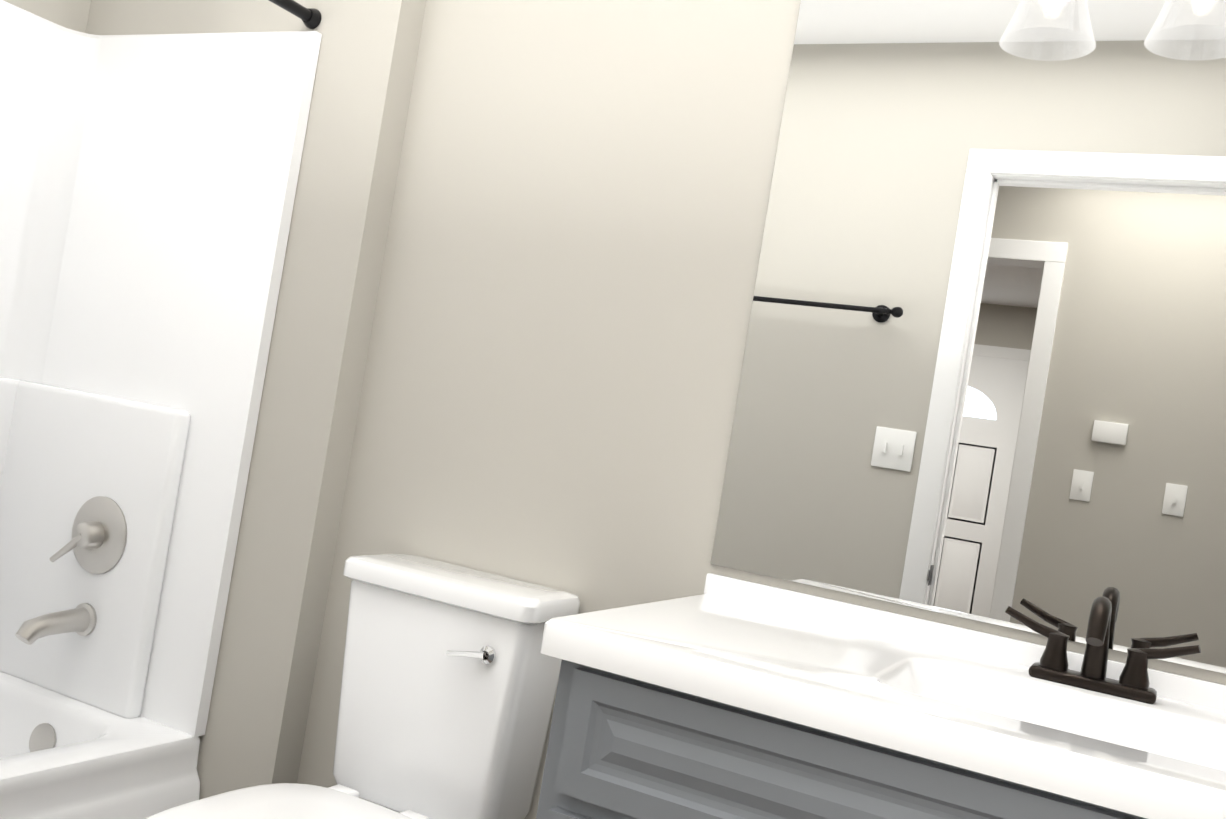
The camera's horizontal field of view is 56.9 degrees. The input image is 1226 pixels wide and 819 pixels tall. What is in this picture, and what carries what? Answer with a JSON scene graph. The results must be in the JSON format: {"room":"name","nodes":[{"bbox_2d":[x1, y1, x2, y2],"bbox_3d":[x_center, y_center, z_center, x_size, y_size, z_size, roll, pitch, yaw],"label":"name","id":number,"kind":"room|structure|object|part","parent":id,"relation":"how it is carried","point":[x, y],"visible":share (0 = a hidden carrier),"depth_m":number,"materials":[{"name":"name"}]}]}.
{"room":"bathroom","nodes":[
{"label":"bathroom","id":0,"kind":"room"},
{"bbox_2d":[3,0,90,32],"bbox_3d":[-1.746,-0.346,1.939,0.100,2.440,1.640,9,-1,27],"label":"wall","id":1,"kind":"structure","parent":0,"point":[72,14],"depth_m":2.60,"materials":[{"name":"beige paint"}]},
{"bbox_2d":[86,0,426,799],"bbox_3d":[-0.934,-0.204,2.550,1.020,2.440,0.195,9,-1,27],"label":"wall","id":2,"kind":"structure","parent":0,"point":[308,412],"depth_m":2.27,"materials":[{"name":"beige paint"}]},
{"bbox_2d":[297,0,1225,818],"bbox_3d":[0.477,0.013,1.871,2.140,2.440,0.120,9,-1,27],"label":"wall","id":3,"kind":"structure","parent":0,"point":[553,370],"depth_m":2.10,"materials":[{"name":"beige paint"}]},
{"bbox_2d":[711,0,1225,673],"bbox_3d":[0.787,-0.158,1.661,1.220,1.020,0.006,9,-1,27],"label":"mirror","id":4,"kind":"object","parent":3,"relation":"attached to","point":[983,374],"visible":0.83,"depth_m":1.75,"materials":[{"name":"silver mirror"}]},
{"bbox_3d":[-1.655,0.888,-0.838,5.900,0.060,6.750,9,-1,27],"label":"floor","id":5,"kind":"structure","parent":0,"visible":0},
{"bbox_2d":[0,0,321,818],"bbox_3d":[-1.361,-0.088,1.788,0.780,2.050,1.522,9,-1,27],"label":"tub","id":6,"kind":"object","parent":5,"relation":"on","point":[148,184],"visible":1,"depth_m":2.40,"materials":[{"name":"white plastic"}]},
{"bbox_2d":[146,554,579,818],"bbox_3d":[-0.461,0.678,1.776,0.414,0.823,0.756,9,-1,27],"label":"toilet","id":7,"kind":"object","parent":5,"relation":"on","point":[450,677],"visible":0.94,"depth_m":1.95,"materials":[{"name":"white ceramic"}]},
{"bbox_3d":[-0.508,0.652,1.678,0.372,0.050,0.535,9,-1,27],"label":"seat","id":8,"kind":"part","parent":7,"relation":"part of","materials":[{"name":"plastic"}]},
{"bbox_3d":[-0.304,0.503,2.032,0.414,0.418,0.190,9,-1,27],"label":"tank","id":9,"kind":"part","parent":7,"relation":"part of","materials":[{"name":"white ceramic"}]},
{"bbox_3d":[-0.238,0.408,1.905,0.086,0.031,0.022,9,-1,27],"label":"handle","id":10,"kind":"part","parent":7,"relation":"part of","materials":[{"name":"silver metal"}]},
{"bbox_2d":[536,573,1225,818],"bbox_3d":[0.512,0.736,1.391,1.220,1.007,0.575,9,-1,27],"label":"bathroom vanity","id":11,"kind":"object","parent":5,"relation":"on","point":[724,697],"visible":1,"depth_m":1.37,"materials":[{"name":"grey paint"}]},
{"bbox_2d":[1004,596,1201,704],"bbox_3d":[0.657,0.320,1.540,0.252,0.133,0.141,9,-1,27],"label":"faucet","id":12,"kind":"object","parent":11,"relation":"on","point":[1051,677],"depth_m":1.55,"materials":[{"name":"brown metal"}]},
{"bbox_3d":[-0.734,-0.206,0.568,2.960,2.440,0.115,9,-1,27],"label":"wall","id":13,"kind":"structure","parent":0,"visible":0},
{"bbox_2d":[269,0,320,28],"bbox_3d":[-0.956,-0.873,1.663,0.042,0.041,1.521,9,-1,27],"label":"curtain rod","id":14,"kind":"object","parent":13,"relation":"attached to","point":[310,18],"visible":1,"depth_m":2.30,"materials":[{"name":"black metal"}]}
]}

